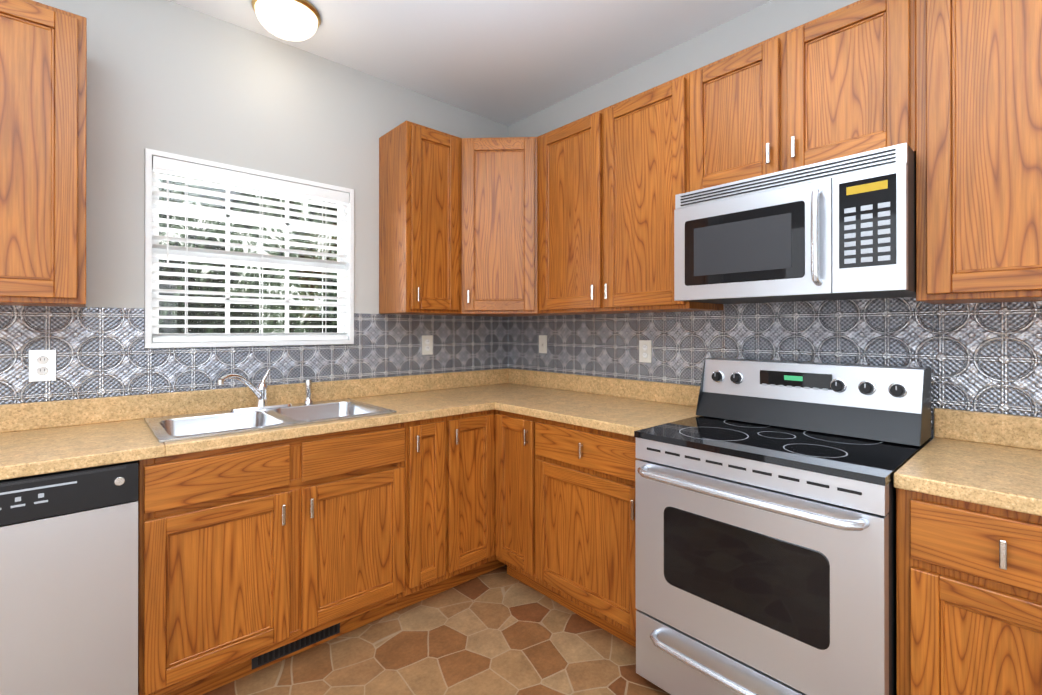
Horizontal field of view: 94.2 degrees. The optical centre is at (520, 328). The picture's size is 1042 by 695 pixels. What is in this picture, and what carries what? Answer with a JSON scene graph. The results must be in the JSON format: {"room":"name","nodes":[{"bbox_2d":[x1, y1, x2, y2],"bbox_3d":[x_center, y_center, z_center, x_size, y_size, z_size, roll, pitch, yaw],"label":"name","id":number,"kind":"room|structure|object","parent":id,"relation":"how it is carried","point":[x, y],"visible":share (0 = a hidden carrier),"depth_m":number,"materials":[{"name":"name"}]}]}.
{"room":"kitchen","nodes":[
{"label":"kitchen","id":0,"kind":"room"},
{"bbox_2d":[0,0,507,404],"bbox_3d":[-1.642,-0.058,2.021,4.300,2.695,0.100,0,0,-42],"label":"wall","id":1,"kind":"structure","parent":0,"point":[168,76],"depth_m":2.18,"materials":[{"name":"grey paint"}]},
{"bbox_2d":[0,0,86,306],"bbox_3d":[-1.790,-0.577,1.595,0.531,0.988,0.330,0,0,-42],"label":"upper cabinet","id":2,"kind":"object","parent":1,"relation":"attached to","point":[43,48],"depth_m":1.59,"materials":[{"name":"brown wood"}]},
{"bbox_2d":[144,148,353,347],"bbox_3d":[-1.265,-0.332,2.347,0.891,0.833,0.113,0,0,-42],"label":"window","id":3,"kind":"structure","parent":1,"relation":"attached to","point":[172,164],"depth_m":2.28,"materials":[{"name":"white plastic"}]},
{"bbox_2d":[0,305,507,403],"bbox_3d":[-1.291,0.097,2.265,3.248,0.356,0.004,0,0,-42],"label":"backsplash","id":4,"kind":"structure","parent":1,"relation":"attached to","point":[101,352],"depth_m":2.13,"materials":[{"name":"grey tile"}]},
{"bbox_2d":[29,350,55,381],"bbox_3d":[-1.787,0.140,1.808,0.072,0.116,0.008,0,0,-42],"label":"electrical outlet","id":5,"kind":"object","parent":4,"relation":"attached to","point":[42,365],"visible":1,"depth_m":1.80,"materials":[{"name":"white plastic"}]},
{"bbox_2d":[422,335,432,354],"bbox_3d":[-0.563,0.102,2.914,0.072,0.116,0.008,0,0,-42],"label":"outlet","id":6,"kind":"object","parent":4,"relation":"attached to","point":[427,344],"visible":1,"depth_m":2.91,"materials":[{"name":"white plastic"}]},
{"bbox_2d":[379,120,467,315],"bbox_3d":[-0.525,-0.575,2.710,0.396,0.988,0.373,0,0,-42],"label":"upper cabinet","id":7,"kind":"object","parent":1,"relation":"attached to","point":[423,171],"depth_m":2.60,"materials":[{"name":"brown wood"}]},
{"bbox_2d":[203,565,670,694],"bbox_3d":[-0.234,1.337,0.460,4.300,0.100,4.300,0,0,-42],"label":"floor","id":8,"kind":"structure","parent":0,"point":[499,631],"depth_m":1.91,"materials":[{"name":"tile"}]},
{"bbox_2d":[0,461,138,694],"bbox_3d":[-1.620,0.853,1.528,0.606,0.872,0.639,0,0,-42],"label":"dishwasher","id":9,"kind":"object","parent":8,"relation":"on","point":[69,582],"visible":0.92,"depth_m":1.40,"materials":[{"name":"grey metal"}]},
{"bbox_2d":[334,418,433,618],"bbox_3d":[-0.633,0.853,2.436,0.345,0.876,0.630,0,0,-42],"label":"base cabinet","id":10,"kind":"object","parent":8,"relation":"on","point":[384,475],"depth_m":2.07,"materials":[{"name":"brown wood"}]},
{"bbox_2d":[252,623,339,668],"bbox_3d":[-0.880,1.238,1.913,0.330,0.067,0.006,0,0,-42],"label":"air vent","id":11,"kind":"object","parent":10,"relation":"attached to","point":[277,653],"visible":0.5,"depth_m":1.90,"materials":[{"name":"black metal"}]},
{"bbox_2d":[434,410,493,594],"bbox_3d":[-0.448,0.853,2.566,0.372,0.876,0.686,0,0,-42],"label":"base cabinet","id":12,"kind":"object","parent":8,"relation":"on","point":[463,443],"depth_m":2.35,"materials":[{"name":"brown wood"}]},
{"bbox_2d":[0,368,555,479],"bbox_3d":[-1.075,0.344,2.025,3.248,0.138,0.648,0,0,-42],"label":"countertop","id":13,"kind":"structure","parent":12,"relation":"on","point":[45,437],"depth_m":1.91,"materials":[{"name":"laminate"}]},
{"bbox_2d":[217,369,312,411],"bbox_3d":[-1.136,0.278,2.180,0.425,0.176,0.172,0,0,-42],"label":"faucet","id":14,"kind":"object","parent":13,"relation":"on","point":[259,390],"visible":1,"depth_m":2.19,"materials":[{"name":"silver metal"}]},
{"bbox_2d":[144,398,396,442],"bbox_3d":[-1.039,0.451,2.051,0.844,0.169,0.526,0,0,-42],"label":"sink","id":15,"kind":"object","parent":13,"relation":"in","point":[163,429],"visible":0.31,"depth_m":2.06,"materials":[{"name":"silver metal"}]},
{"bbox_2d":[494,410,541,593],"bbox_3d":[0.191,0.853,2.534,0.686,0.876,0.374,0,0,-42],"label":"base cabinet","id":16,"kind":"object","parent":8,"relation":"on","point":[517,437],"depth_m":2.35,"materials":[{"name":"brown wood"}]},
{"bbox_2d":[542,419,636,647],"bbox_3d":[0.471,0.853,2.266,0.630,0.876,0.670,0,0,-42],"label":"base cabinet","id":17,"kind":"object","parent":8,"relation":"on","point":[588,474],"depth_m":2.01,"materials":[{"name":"brown wood"}]},
{"bbox_2d":[496,373,699,436],"bbox_3d":[0.402,0.345,2.337,0.638,0.138,0.870,0,0,-42],"label":"countertop","id":18,"kind":"structure","parent":17,"relation":"on","point":[615,405],"depth_m":2.41,"materials":[{"name":"laminate"}]},
{"bbox_2d":[634,358,930,694],"bbox_3d":[0.882,0.711,1.681,0.749,1.157,0.744,0,0,-42],"label":"range","id":19,"kind":"object","parent":8,"relation":"on","point":[765,527],"visible":0.98,"depth_m":1.51,"materials":[{"name":"grey metal"}]},
{"bbox_2d":[896,488,1041,694],"bbox_3d":[1.349,0.851,1.294,0.630,0.876,0.451,0,0,-42],"label":"base cabinet","id":20,"kind":"object","parent":8,"relation":"on","point":[969,575],"depth_m":1.15,"materials":[{"name":"brown wood"}]},
{"bbox_2d":[893,408,1041,515],"bbox_3d":[1.559,0.342,1.060,0.635,0.138,1.083,0,0,-42],"label":"countertop","id":21,"kind":"structure","parent":20,"relation":"on","point":[988,459],"depth_m":1.35,"materials":[{"name":"laminate"}]},
{"bbox_2d":[169,0,771,125],"bbox_3d":[-0.234,-1.458,0.465,4.300,0.100,4.300,0,0,-42],"label":"ceiling","id":22,"kind":"structure","parent":0,"point":[507,62],"depth_m":2.35,"materials":[{"name":"white paint"}]},
{"bbox_2d":[252,0,320,40],"bbox_3d":[-1.034,-1.350,2.141,0.276,0.107,0.276,0,0,-42],"label":"dome ceiling light","id":23,"kind":"object","parent":22,"relation":"attached to","point":[294,20],"visible":0.98,"depth_m":2.08,"materials":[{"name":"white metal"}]},
{"bbox_2d":[508,0,1034,437],"bbox_3d":[1.357,-0.058,1.834,0.100,2.695,4.200,0,0,-42],"label":"wall","id":24,"kind":"structure","parent":0,"point":[766,21],"depth_m":2.37,"materials":[{"name":"grey paint"}]},
{"bbox_2d":[468,137,527,316],"bbox_3d":[-0.110,-0.574,2.925,0.611,0.988,0.611,0,0,-42],"label":"upper cabinet","id":25,"kind":"object","parent":24,"relation":"attached to","point":[497,167],"depth_m":2.70,"materials":[{"name":"brown wood"}]},
{"bbox_2d":[528,104,615,315],"bbox_3d":[0.346,-0.575,2.599,0.373,0.988,0.586,0,0,-42],"label":"upper cabinet","id":26,"kind":"object","parent":24,"relation":"attached to","point":[574,218],"depth_m":2.49,"materials":[{"name":"brown wood"}]},
{"bbox_2d":[612,73,722,313],"bbox_3d":[0.637,-0.576,2.309,0.329,0.988,0.515,0,0,-42],"label":"upper cabinet","id":27,"kind":"object","parent":24,"relation":"attached to","point":[652,124],"depth_m":2.15,"materials":[{"name":"brown wood"}]},
{"bbox_2d":[688,44,755,191],"bbox_3d":[0.958,-0.804,1.955,0.329,0.532,0.441,0,0,-42],"label":"upper cabinet","id":28,"kind":"object","parent":24,"relation":"attached to","point":[722,92],"depth_m":1.90,"materials":[{"name":"brown wood"}]},
{"bbox_2d":[508,297,1041,439],"bbox_3d":[1.035,0.125,2.110,0.004,0.530,3.344,0,0,-42],"label":"backsplash","id":29,"kind":"structure","parent":24,"relation":"attached to","point":[987,357],"depth_m":1.91,"materials":[{"name":"grey tile"}]},
{"bbox_2d":[539,335,546,352],"bbox_3d":[0.137,0.102,3.089,0.014,0.116,0.072,0,0,-42],"label":"electrical outlet","id":30,"kind":"object","parent":29,"relation":"attached to","point":[542,343],"visible":1,"depth_m":3.08,"materials":[{"name":"white plastic"}]},
{"bbox_2d":[639,340,651,362],"bbox_3d":[0.649,0.121,2.528,0.008,0.116,0.072,0,0,-42],"label":"electrical outlet","id":31,"kind":"object","parent":29,"relation":"attached to","point":[645,350],"visible":1,"depth_m":2.52,"materials":[{"name":"white plastic"}]},
{"bbox_2d":[756,0,919,176],"bbox_3d":[1.159,-0.805,1.732,0.329,0.532,0.441,0,0,-42],"label":"upper cabinet","id":32,"kind":"object","parent":24,"relation":"attached to","point":[844,81],"depth_m":1.61,"materials":[{"name":"brown wood"}]},
{"bbox_2d":[674,143,915,303],"bbox_3d":[0.999,-0.323,1.788,0.474,0.424,0.735,0,0,-42],"label":"microwave","id":33,"kind":"object","parent":32,"relation":"attached to","point":[842,228],"visible":0.98,"depth_m":1.59,"materials":[{"name":"grey metal"}]},
{"bbox_2d":[914,0,1041,303],"bbox_3d":[1.490,-0.577,1.366,0.329,0.988,0.545,0,0,-42],"label":"upper cabinet","id":34,"kind":"object","parent":24,"relation":"attached to","point":[979,158],"depth_m":1.36,"materials":[{"name":"brown wood"}]},
{"label":"outside","id":35,"kind":"structure","parent":0,"visible":0},
{"bbox_2d":[159,172,336,332],"bbox_3d":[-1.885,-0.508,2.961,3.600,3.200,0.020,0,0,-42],"label":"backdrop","id":36,"kind":"structure","parent":35,"point":[221,305],"depth_m":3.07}
]}

